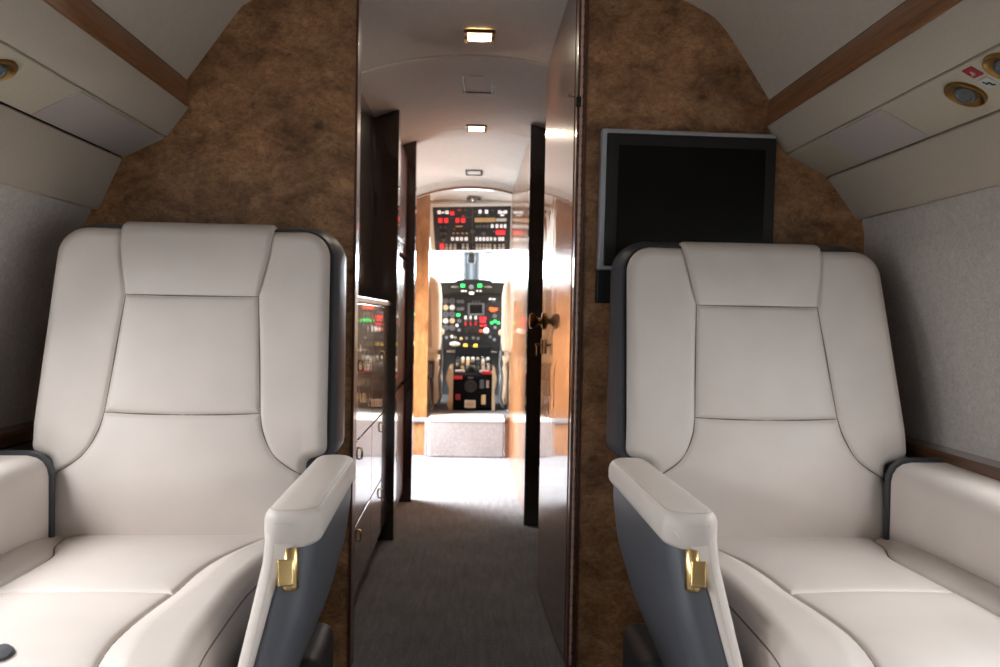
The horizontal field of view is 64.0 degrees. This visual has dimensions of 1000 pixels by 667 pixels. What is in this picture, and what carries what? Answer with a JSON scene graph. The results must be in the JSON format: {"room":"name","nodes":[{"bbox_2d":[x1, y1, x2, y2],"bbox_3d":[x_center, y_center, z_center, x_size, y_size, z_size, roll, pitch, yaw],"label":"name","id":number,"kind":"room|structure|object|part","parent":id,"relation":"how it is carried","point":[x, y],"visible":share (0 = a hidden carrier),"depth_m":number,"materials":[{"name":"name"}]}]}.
{"room":"aircraft cabin","nodes":[
{"label":"aircraft cabin","id":0,"kind":"room"},
{"bbox_2d":[0,184,90,449],"bbox_3d":[-0.942,0.326,-0.467,0.295,1.236,5.120,1,1,-2],"label":"wall","id":1,"kind":"structure","parent":0,"point":[33,227],"depth_m":1.92,"materials":[{"name":"fabric"}]},
{"bbox_2d":[0,421,33,449],"bbox_3d":[-1.071,0.291,-0.473,0.085,0.036,5.118,1,1,-2],"label":"trim","id":2,"kind":"structure","parent":1,"relation":"attached to","point":[15,435],"depth_m":1.85,"materials":[{"name":"brown wood"}]},
{"bbox_2d":[0,182,93,208],"bbox_3d":[-0.994,-0.271,-0.482,0.072,0.008,5.118,1,1,-2],"label":"trim","id":3,"kind":"structure","parent":1,"relation":"attached to","point":[0,182],"depth_m":1.82,"materials":[{"name":"leather"}]},
{"bbox_2d":[0,103,120,208],"bbox_3d":[-0.936,-0.339,-0.482,0.086,0.146,5.118,1,1,-2],"label":"panel","id":4,"kind":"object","parent":1,"relation":"attached to","point":[37,156],"depth_m":1.78,"materials":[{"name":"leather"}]},
{"bbox_2d":[0,40,164,156],"bbox_3d":[-0.838,-0.435,-0.481,0.114,0.070,5.117,1,1,-2],"label":"panel","id":5,"kind":"object","parent":1,"relation":"attached to","point":[27,85],"visible":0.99,"depth_m":1.66,"materials":[{"name":"plastic"}]},
{"bbox_2d":[0,59,17,81],"bbox_3d":[-0.898,-0.467,1.423,0.069,0.038,0.075,1,1,-2],"label":"air vent","id":6,"kind":"object","parent":5,"relation":"attached to","point":[8,67],"depth_m":1.43,"materials":[{"name":"gold metal"}]},
{"bbox_2d":[32,91,158,154],"bbox_3d":[-0.915,-0.476,1.843,0.100,0.052,0.415,1,1,-2],"label":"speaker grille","id":7,"kind":"object","parent":5,"relation":"attached to","point":[83,114],"depth_m":1.80,"materials":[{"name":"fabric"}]},
{"bbox_2d":[0,0,177,152],"bbox_3d":[-0.867,-0.456,-0.482,0.248,0.362,5.118,1,1,-2],"label":"trim","id":8,"kind":"structure","parent":1,"relation":"attached to","point":[90,0],"depth_m":1.79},
{"bbox_2d":[361,54,547,138],"bbox_3d":[0.119,-0.745,3.326,1.350,0.519,1.190,1,1,-2],"label":"ceiling","id":9,"kind":"structure","parent":0,"point":[429,96],"depth_m":3.12,"materials":[{"name":"white plastic"}]},
{"bbox_2d":[466,124,486,132],"bbox_3d":[-0.114,-0.992,3.881,0.100,0.018,0.132,1,1,-2],"label":"recessed light","id":10,"kind":"object","parent":9,"relation":"in","point":[469,127],"visible":1,"depth_m":3.87,"materials":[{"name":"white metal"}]},
{"bbox_2d":[462,76,493,94],"bbox_3d":[-0.083,-0.964,3.086,0.122,0.013,0.247,1,1,-2],"label":"ceiling hatch","id":11,"kind":"object","parent":9,"relation":"attached to","point":[469,90],"visible":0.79,"depth_m":3.17,"materials":[{"name":"grey plastic"}]},
{"bbox_3d":[-0.083,-0.965,3.086,0.100,0.006,0.223,1,1,-2],"label":"panel","id":12,"kind":"part","parent":11,"relation":"part of","materials":[{"name":"white plastic"}]},
{"bbox_2d":[352,455,564,666],"bbox_3d":[-0.060,0.938,1.240,2.040,0.030,8.440,1,1,-2],"label":"floor","id":13,"kind":"structure","parent":0,"point":[455,585],"depth_m":2.85,"materials":[{"name":"carpet"}]},
{"bbox_2d":[0,221,355,666],"bbox_3d":[-0.687,0.329,1.488,0.802,1.156,1.031,1,1,-4],"label":"armchair","id":14,"kind":"object","parent":13,"relation":"on","point":[182,496],"visible":1,"depth_m":1.71,"materials":[{"name":"beige leather"}]},
{"bbox_3d":[-0.995,0.431,1.310,0.159,0.348,0.705,1,1,-4],"label":"armrest","id":15,"kind":"part","parent":14,"relation":"part of","materials":[{"name":"beige leather"}]},
{"bbox_2d":[0,535,264,666],"bbox_3d":[-0.673,0.490,1.360,0.551,0.150,0.765,1,1,-4],"label":"seat cushion","id":16,"kind":"object","parent":14,"relation":"on","point":[66,600],"depth_m":1.30,"materials":[{"name":"beige leather"}]},
{"bbox_3d":[-0.693,0.107,1.774,0.625,0.686,0.159,1,1,-4],"label":"backrest","id":17,"kind":"part","parent":14,"relation":"part of","materials":[{"name":"beige leather"}]},
{"bbox_3d":[-0.363,0.495,1.374,0.150,0.440,0.542,1,1,-4],"label":"armrest","id":18,"kind":"part","parent":14,"relation":"part of","materials":[{"name":"grey leather"}]},
{"bbox_2d":[354,93,400,593],"bbox_3d":[-0.746,-0.038,2.780,0.665,1.832,1.260,1,1,-2],"label":"tall cabinet","id":19,"kind":"object","parent":13,"relation":"on","point":[380,136],"visible":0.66,"depth_m":3.17,"materials":[{"name":"brown wood"}]},
{"bbox_3d":[-0.437,0.629,2.491,0.015,0.043,0.007,1,1,-2],"label":"handle","id":20,"kind":"part","parent":19,"relation":"part of","materials":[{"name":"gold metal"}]},
{"bbox_3d":[-0.432,0.373,2.486,0.015,0.043,0.007,1,1,-2],"label":"handle","id":21,"kind":"part","parent":19,"relation":"part of","materials":[{"name":"gold metal"}]},
{"bbox_3d":[-0.454,0.687,2.492,0.022,0.208,0.625,1,1,-2],"label":"drawer","id":22,"kind":"part","parent":19,"relation":"part of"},
{"bbox_3d":[-0.427,0.100,2.480,0.015,0.043,0.007,1,1,-2],"label":"handle","id":23,"kind":"part","parent":19,"relation":"part of","materials":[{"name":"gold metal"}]},
{"bbox_3d":[-0.449,0.453,2.487,0.022,0.251,0.625,1,1,-2],"label":"drawer","id":24,"kind":"part","parent":19,"relation":"part of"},
{"bbox_3d":[-0.444,0.115,2.479,0.022,0.415,0.625,1,1,-2],"label":"door","id":25,"kind":"part","parent":19,"relation":"part of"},
{"bbox_3d":[-0.524,-0.547,3.054,0.016,0.725,0.550,1,1,-2],"label":"door","id":26,"kind":"part","parent":19,"relation":"part of","materials":[{"name":"brown wood"}]},
{"bbox_3d":[-0.521,-0.548,3.249,0.008,0.090,0.050,1,1,-2],"label":"handle","id":27,"kind":"part","parent":19,"relation":"part of","materials":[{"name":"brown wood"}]},
{"bbox_2d":[358,296,390,305],"bbox_3d":[-0.755,-0.116,2.741,0.642,0.020,1.185,1,1,-2],"label":"countertop","id":28,"kind":"structure","parent":19,"relation":"on","point":[364,300],"depth_m":2.75,"materials":[{"name":"white stone"}]},
{"bbox_3d":[-0.474,0.674,3.083,0.022,0.208,0.550,1,1,-2],"label":"drawer","id":29,"kind":"part","parent":19,"relation":"part of","materials":[{"name":"wood"}]},
{"bbox_3d":[-0.470,0.440,3.078,0.022,0.251,0.550,1,1,-2],"label":"drawer","id":30,"kind":"part","parent":19,"relation":"part of","materials":[{"name":"wood"}]},
{"bbox_3d":[-0.464,0.102,3.071,0.022,0.415,0.550,1,1,-2],"label":"door","id":31,"kind":"part","parent":19,"relation":"part of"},
{"bbox_3d":[-0.767,-0.051,3.372,0.665,1.832,0.075,1,1,-2],"label":"panel","id":32,"kind":"part","parent":19,"relation":"part of","materials":[{"name":"brown wood"}]},
{"bbox_2d":[395,141,416,509],"bbox_3d":[-0.769,-0.060,3.753,0.688,1.834,0.683,1,1,-2],"label":"partition","id":33,"kind":"object","parent":13,"relation":"on","point":[408,153],"visible":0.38,"depth_m":4.03,"materials":[{"name":"brown wood"}]},
{"bbox_3d":[-0.489,0.537,3.753,0.020,0.550,0.570,1,1,-2],"label":"door","id":34,"kind":"part","parent":33,"relation":"part of","materials":[{"name":"brown wood"}]},
{"bbox_3d":[-0.476,0.537,3.753,0.007,0.450,0.430,1,1,-2],"label":"moulding","id":35,"kind":"part","parent":33,"relation":"part of","materials":[{"name":"brown wood"}]},
{"bbox_3d":[-0.478,-0.058,3.740,0.020,0.600,0.570,1,1,-2],"label":"door","id":36,"kind":"part","parent":33,"relation":"part of","materials":[{"name":"brown wood"}]},
{"bbox_3d":[-0.466,-0.058,3.740,0.007,0.500,0.430,1,1,-2],"label":"moulding","id":37,"kind":"part","parent":33,"relation":"part of","materials":[{"name":"brown wood"}]},
{"bbox_3d":[-0.469,-0.628,3.728,0.020,0.500,0.570,1,1,-2],"label":"door","id":38,"kind":"part","parent":33,"relation":"part of","materials":[{"name":"brown wood"}]},
{"bbox_3d":[-0.456,-0.627,3.728,0.007,0.400,0.430,1,1,-2],"label":"moulding","id":39,"kind":"part","parent":33,"relation":"part of","materials":[{"name":"brown wood"}]},
{"bbox_2d":[429,413,504,457],"bbox_3d":[-0.229,0.698,5.491,0.511,0.263,0.282,1,1,-2],"label":"step","id":40,"kind":"structure","parent":13,"relation":"on","point":[450,435],"depth_m":5.36,"materials":[{"name":"carpet"}]},
{"bbox_2d":[606,242,999,666],"bbox_3d":[0.630,0.357,1.551,0.802,1.142,1.022,1,1,-3],"label":"armchair","id":41,"kind":"object","parent":13,"relation":"on","point":[754,419],"visible":1,"depth_m":1.78,"materials":[{"name":"beige leather"}]},
{"bbox_3d":[0.317,0.506,1.404,0.150,0.440,0.542,1,1,-3],"label":"armrest","id":42,"kind":"part","parent":41,"relation":"part of","materials":[{"name":"grey leather"}]},
{"bbox_3d":[0.608,0.135,1.859,0.648,0.672,0.194,1,1,-3],"label":"backrest","id":43,"kind":"part","parent":41,"relation":"part of","materials":[{"name":"beige leather"}]},
{"bbox_2d":[717,537,999,666],"bbox_3d":[0.626,0.511,1.426,0.551,0.150,0.765,1,1,-3],"label":"seat cushion","id":44,"kind":"object","parent":41,"relation":"on","point":[793,601],"depth_m":1.34,"materials":[{"name":"beige leather"}]},
{"bbox_3d":[0.953,0.463,1.414,0.159,0.348,0.705,1,1,-3],"label":"armrest","id":45,"kind":"part","parent":41,"relation":"part of","materials":[{"name":"beige leather"}]},
{"bbox_2d":[413,394,507,422],"bbox_3d":[-0.236,0.568,6.360,1.900,0.026,1.900,1,1,-2],"label":"floor","id":46,"kind":"structure","parent":0,"point":[443,407],"depth_m":5.84,"materials":[{"name":"carpet"}]},
{"bbox_2d":[427,276,444,411],"bbox_3d":[-0.658,0.063,6.108,0.481,0.979,0.750,1,1,-2],"label":"seat","id":47,"kind":"object","parent":46,"relation":"on","point":[435,330],"visible":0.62,"depth_m":5.83,"materials":[{"name":"beige leather"}]},
{"bbox_3d":[-0.656,-0.120,5.794,0.338,0.430,0.030,1,1,-2],"label":"panel","id":48,"kind":"part","parent":47,"relation":"part of","materials":[{"name":"brown wood"}]},
{"bbox_3d":[-0.674,0.268,6.117,0.358,0.120,0.500,1,1,-2],"label":"frame","id":49,"kind":"part","parent":47,"relation":"part of","materials":[{"name":"grey plastic"}]},
{"bbox_2d":[428,352,439,362],"bbox_3d":[-0.673,0.148,6.145,0.418,0.120,0.520,1,1,-2],"label":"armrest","id":50,"kind":"object","parent":47,"relation":"on","point":[432,356],"depth_m":5.90,"materials":[{"name":"beige leather"}]},
{"bbox_3d":[-0.658,-0.144,5.880,0.458,0.555,0.170,1,1,-2],"label":"backrest","id":51,"kind":"part","parent":47,"relation":"part of","materials":[{"name":"beige leather"}]},
{"bbox_2d":[446,342,496,410],"bbox_3d":[-0.225,0.315,6.292,0.406,0.483,0.904,1,1,-2],"label":"pedestal","id":52,"kind":"object","parent":46,"relation":"on","point":[471,381],"visible":1,"depth_m":5.87,"materials":[{"name":"black plastic"}]},
{"bbox_3d":[-0.366,0.085,6.495,0.084,0.038,0.030,1,1,-2],"label":"flap handle","id":53,"kind":"part","parent":52,"relation":"part of","materials":[{"name":"white plastic"}]},
{"bbox_3d":[-0.215,0.385,5.852,0.062,0.062,0.021,1,1,-2],"label":"knob","id":54,"kind":"part","parent":52,"relation":"part of","materials":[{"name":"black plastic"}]},
{"bbox_3d":[-0.214,0.261,5.979,0.060,0.056,0.066,1,1,-2],"label":"knob","id":55,"kind":"part","parent":52,"relation":"part of","materials":[{"name":"black plastic"}]},
{"bbox_2d":[446,350,496,352],"bbox_3d":[-0.227,0.146,6.421,0.406,0.017,0.040,1,1,-2],"label":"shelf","id":56,"kind":"object","parent":52,"relation":"attached to","point":[450,351],"depth_m":6.40,"materials":[{"name":"metal"}]},
{"bbox_3d":[-0.133,0.371,5.865,0.030,0.063,0.006,1,1,-2],"label":"lever","id":57,"kind":"part","parent":52,"relation":"part of","materials":[{"name":"grey plastic"}]},
{"bbox_3d":[-0.098,0.289,5.917,0.075,0.025,0.031,1,1,-2],"label":"trim lever","id":58,"kind":"part","parent":52,"relation":"part of","materials":[{"name":"red paint"}]},
{"bbox_2d":[498,279,510,412],"bbox_3d":[0.220,0.078,6.140,0.481,0.979,0.750,1,1,-2],"label":"seat","id":59,"kind":"object","parent":46,"relation":"on","point":[503,383],"visible":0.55,"depth_m":5.85,"materials":[{"name":"beige leather"}]},
{"bbox_2d":[502,352,508,363],"bbox_3d":[0.229,0.163,6.177,0.418,0.120,0.520,1,1,-2],"label":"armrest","id":60,"kind":"object","parent":59,"relation":"on","point":[505,356],"depth_m":5.92,"materials":[{"name":"beige leather"}]},
{"bbox_3d":[0.243,-0.129,5.912,0.458,0.555,0.170,1,1,-2],"label":"backrest","id":61,"kind":"part","parent":59,"relation":"part of","materials":[{"name":"beige leather"}]},
{"bbox_2d":[413,194,512,454],"bbox_3d":[-0.192,-0.084,5.441,2.100,1.830,0.050,1,1,-2],"label":"wall","id":62,"kind":"structure","parent":0,"point":[423,203],"depth_m":5.40,"materials":[{"name":"brown wood"}]},
{"bbox_2d":[424,419,428,456],"bbox_3d":[-0.497,0.702,5.397,0.023,0.250,0.050,1,1,-2],"label":"trim","id":63,"kind":"structure","parent":62,"relation":"attached to","point":[426,420],"depth_m":5.37,"materials":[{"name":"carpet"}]},
{"bbox_2d":[417,187,512,197],"bbox_3d":[-0.179,-0.730,5.375,1.800,0.512,0.010,1,1,-2],"label":"trim","id":64,"kind":"structure","parent":62,"relation":"attached to","point":[453,187],"depth_m":5.36,"materials":[{"name":"beige plastic"}]},
{"bbox_2d":[417,180,513,197],"bbox_3d":[-0.179,-0.771,5.389,1.800,0.594,0.025,1,1,-2],"label":"trim","id":65,"kind":"structure","parent":62,"relation":"attached to","point":[462,183],"depth_m":5.37,"materials":[{"name":"white plastic"}]},
{"bbox_2d":[361,0,567,71],"bbox_3d":[0.151,-0.748,2.437,1.350,0.563,0.552,1,1,-2],"label":"ceiling","id":66,"kind":"structure","parent":0,"point":[392,30],"depth_m":2.49,"materials":[{"name":"white plastic"}]},
{"bbox_2d":[464,29,494,43],"bbox_3d":[-0.066,-0.952,2.580,0.100,0.018,0.127,1,1,-2],"label":"recessed light","id":67,"kind":"object","parent":66,"relation":"in","point":[479,35],"visible":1,"depth_m":2.55,"materials":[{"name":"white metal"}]},
{"bbox_2d":[401,128,529,144],"bbox_3d":[0.095,-0.776,4.019,1.350,0.488,0.190,1,1,-2],"label":"ceiling","id":68,"kind":"structure","parent":0,"point":[449,133],"depth_m":4.00,"materials":[{"name":"white plastic"}]},
{"bbox_2d":[433,349,499,394],"bbox_3d":[-0.250,-0.114,7.060,1.900,1.420,0.070,1,1,-2],"label":"wall","id":69,"kind":"structure","parent":0,"point":[448,358],"depth_m":7.03,"materials":[{"name":"paint"}]},
{"bbox_2d":[463,252,479,279],"bbox_3d":[-0.251,-0.525,7.031,0.149,0.402,0.090,1,1,-2],"label":"trim","id":70,"kind":"structure","parent":69,"relation":"attached to","point":[470,270],"depth_m":7.01,"materials":[{"name":"paint"}]},
{"bbox_2d":[468,252,474,262],"bbox_3d":[-0.247,-0.657,6.927,0.066,0.098,0.152,1,1,-2],"label":"standby compass","id":71,"kind":"object","parent":69,"relation":"attached to","point":[471,256],"visible":1,"depth_m":6.85,"materials":[{"name":"black plastic"}]},
{"bbox_2d":[439,279,504,349],"bbox_3d":[-0.237,-0.158,6.726,1.600,0.599,0.457,1,1,-2],"label":"panel","id":72,"kind":"object","parent":69,"relation":"attached to","point":[471,308],"visible":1,"depth_m":6.78,"materials":[{"name":"black plastic"}]},
{"bbox_3d":[-0.117,-0.022,6.732,0.052,0.054,0.033,1,1,-2],"label":"lever knob","id":73,"kind":"part","parent":72,"relation":"part of","materials":[{"name":"white plastic"}]},
{"bbox_2d":[430,190,511,256],"bbox_3d":[-0.209,-0.755,6.221,1.900,0.462,1.640,1,1,-2],"label":"ceiling","id":74,"kind":"structure","parent":0,"point":[451,194],"depth_m":5.56,"materials":[{"name":"white plastic"}]},
{"bbox_2d":[430,199,511,250],"bbox_3d":[-0.201,-0.802,5.809,0.648,0.397,0.391,1,1,-2],"label":"panel","id":75,"kind":"object","parent":74,"relation":"attached to","point":[455,224],"visible":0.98,"depth_m":5.76,"materials":[{"name":"black plastic"}]},
{"bbox_2d":[496,230,504,234],"bbox_3d":[0.004,-0.736,5.823,0.068,0.034,0.033,1,1,-2],"label":"warning light","id":76,"kind":"object","parent":75,"relation":"attached to","point":[498,232],"depth_m":5.82,"materials":[{"name":"red plastic"}]},
{"bbox_2d":[467,198,480,202],"bbox_3d":[-0.181,-0.924,5.558,0.100,0.030,0.060,1,1,-2],"label":"recessed light","id":77,"kind":"object","parent":74,"relation":"in","point":[473,200],"visible":1,"depth_m":5.54,"materials":[{"name":"silver metal"}]},
{"bbox_2d":[484,252,503,253],"bbox_3d":[0.064,-0.719,6.963,0.400,0.054,0.035,1,1,-2],"label":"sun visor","id":78,"kind":"object","parent":74,"relation":"attached to","point":[484,252],"visible":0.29,"depth_m":6.96,"materials":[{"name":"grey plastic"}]},
{"bbox_2d":[417,137,527,188],"bbox_3d":[-0.192,-0.738,4.744,1.870,0.605,1.276,1,1,-2],"label":"ceiling","id":79,"kind":"structure","parent":0,"point":[442,160],"depth_m":4.61,"materials":[{"name":"white plastic"}]},
{"bbox_2d":[466,170,481,175],"bbox_3d":[-0.165,-1.022,5.073,0.105,0.013,0.172,1,1,-2],"label":"recessed light","id":80,"kind":"object","parent":79,"relation":"attached to","point":[468,172],"visible":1,"depth_m":5.07,"materials":[{"name":"white plastic"}]},
{"bbox_3d":[-0.165,-1.023,5.073,0.083,0.006,0.148,1,1,-2],"label":"panel","id":81,"kind":"part","parent":80,"relation":"part of","materials":[{"name":"white plastic"}]},
{"bbox_2d":[83,0,863,666],"bbox_3d":[-0.076,-0.047,2.143,2.280,1.900,0.050,1,1,-2],"label":"wall","id":82,"kind":"structure","parent":0,"point":[265,135],"depth_m":2.11,"materials":[{"name":"brown wood"}]},
{"bbox_2d":[0,0,187,135],"bbox_3d":[-0.761,-0.503,-0.479,0.079,0.094,5.118,1,1,-2],"label":"overhead panel","id":83,"kind":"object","parent":82,"relation":"attached to","point":[34,28],"depth_m":1.58,"materials":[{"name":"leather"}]},
{"bbox_2d":[43,0,188,106],"bbox_3d":[-0.730,-0.567,-0.479,0.027,0.071,5.118,1,1,-2],"label":"trim","id":84,"kind":"structure","parent":82,"relation":"attached to","point":[85,14],"depth_m":1.69,"materials":[{"name":"brown wood"}]},
{"bbox_2d":[348,0,361,666],"bbox_3d":[-0.386,-0.032,2.132,0.007,1.860,0.058,1,1,-2],"label":"trim","id":85,"kind":"structure","parent":82,"relation":"attached to","point":[359,2],"depth_m":2.12,"materials":[{"name":"brown wood"}]},
{"bbox_2d":[529,0,576,660],"bbox_3d":[0.160,-0.041,2.457,0.088,1.860,0.590,1,1,-4],"label":"door","id":86,"kind":"structure","parent":82,"relation":"in","point":[555,320],"depth_m":2.40,"materials":[{"name":"brown wood"}]},
{"bbox_3d":[0.124,-0.042,2.696,0.053,0.060,0.060,1,1,-2],"label":"knob","id":87,"kind":"part","parent":86,"relation":"part of","materials":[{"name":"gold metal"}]},
{"bbox_2d":[564,0,588,666],"bbox_3d":[0.204,-0.027,2.143,0.030,1.870,0.070,1,1,-2],"label":"trim","id":88,"kind":"structure","parent":82,"relation":"attached to","point":[582,5],"depth_m":2.12,"materials":[{"name":"brown wood"}]},
{"bbox_2d":[595,128,776,302],"bbox_3d":[0.490,-0.304,2.113,0.468,0.458,0.037,1,1,-2],"label":"television","id":89,"kind":"object","parent":82,"relation":"attached to","point":[655,185],"visible":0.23,"depth_m":2.09,"materials":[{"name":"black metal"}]},
{"bbox_3d":[0.404,-0.120,2.117,0.301,0.087,0.032,1,1,-2],"label":"panel","id":90,"kind":"part","parent":89,"relation":"part of","materials":[{"name":"black plastic"}]},
{"bbox_2d":[766,0,962,125],"bbox_3d":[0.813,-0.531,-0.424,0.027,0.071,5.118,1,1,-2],"label":"trim","id":91,"kind":"structure","parent":82,"relation":"attached to","point":[910,16],"depth_m":1.62,"materials":[{"name":"brown wood"}]},
{"bbox_2d":[91,0,905,99],"bbox_3d":[0.045,-0.765,-0.456,1.592,0.370,5.119,1,1,-2],"label":"ceiling","id":92,"kind":"structure","parent":0,"point":[780,41],"depth_m":1.89,"materials":[{"name":"white plastic"}]},
{"bbox_2d":[508,140,529,511],"bbox_3d":[0.470,-0.039,4.558,0.738,1.800,1.724,1,1,-2],"label":"wall","id":93,"kind":"structure","parent":0,"point":[520,210],"depth_m":4.42,"materials":[{"name":"brown wood"}]},
{"bbox_2d":[504,417,508,457],"bbox_3d":[0.044,0.705,5.417,0.028,0.262,0.090,1,1,-2],"label":"trim","id":94,"kind":"structure","parent":93,"relation":"attached to","point":[506,424],"depth_m":5.37,"materials":[{"name":"brown wood"}]},
{"bbox_2d":[523,124,545,525],"bbox_3d":[0.496,-0.030,3.667,0.748,1.821,0.055,1,1,-2],"label":"trim","id":95,"kind":"structure","parent":93,"relation":"attached to","point":[537,133],"depth_m":3.63,"materials":[{"name":"brown wood"}]},
{"bbox_2d":[863,186,999,474],"bbox_3d":[0.962,0.349,-0.399,0.295,1.253,5.120,1,1,-2],"label":"wall","id":96,"kind":"structure","parent":0,"point":[937,263],"depth_m":1.82,"materials":[{"name":"fabric"}]},
{"bbox_2d":[767,0,999,152],"bbox_3d":[0.840,-0.470,-0.422,0.076,0.088,5.118,1,1,-2],"label":"overhead panel","id":97,"kind":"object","parent":96,"relation":"attached to","point":[969,28],"depth_m":1.52,"materials":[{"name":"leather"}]},
{"bbox_2d":[787,44,999,176],"bbox_3d":[0.916,-0.400,-0.418,0.118,0.074,5.117,1,1,-2],"label":"panel","id":98,"kind":"object","parent":96,"relation":"attached to","point":[970,90],"visible":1,"depth_m":1.61,"materials":[{"name":"plastic"}]},
{"bbox_2d":[825,109,928,160],"bbox_3d":[0.833,-0.439,1.784,0.103,0.055,0.263,1,1,-2],"label":"panel","id":99,"kind":"object","parent":98,"relation":"attached to","point":[875,133],"depth_m":1.76,"materials":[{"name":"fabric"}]},
{"bbox_2d":[944,82,987,106],"bbox_3d":[0.841,-0.431,1.445,0.068,0.039,0.075,1,1,-2],"label":"air vent","id":100,"kind":"object","parent":98,"relation":"attached to","point":[962,94],"depth_m":1.44,"materials":[{"name":"gold metal"}]},
{"bbox_2d":[982,53,999,78],"bbox_3d":[0.831,-0.436,1.312,0.068,0.039,0.075,1,1,-2],"label":"air vent","id":101,"kind":"object","parent":98,"relation":"attached to","point":[990,61],"depth_m":1.32,"materials":[{"name":"gold metal"}]},
{"bbox_2d":[829,109,999,218],"bbox_3d":[1.022,-0.314,-0.412,0.104,0.126,5.118,1,1,-2],"label":"wall panel","id":102,"kind":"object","parent":96,"relation":"attached to","point":[965,157],"depth_m":1.74,"materials":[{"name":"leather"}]},
{"bbox_2d":[861,184,999,219],"bbox_3d":[1.058,-0.254,-0.410,0.009,0.008,5.118,1,1,-2],"label":"trim","id":103,"kind":"structure","parent":96,"relation":"attached to","point":[997,184],"depth_m":1.80,"materials":[{"name":"plastic"}]},
{"bbox_2d":[905,436,999,480],"bbox_3d":[1.092,0.328,-0.396,0.085,0.036,5.118,1,1,-2],"label":"trim","id":104,"kind":"structure","parent":96,"relation":"attached to","point":[990,468],"depth_m":1.74,"materials":[{"name":"brown wood"}]}
]}

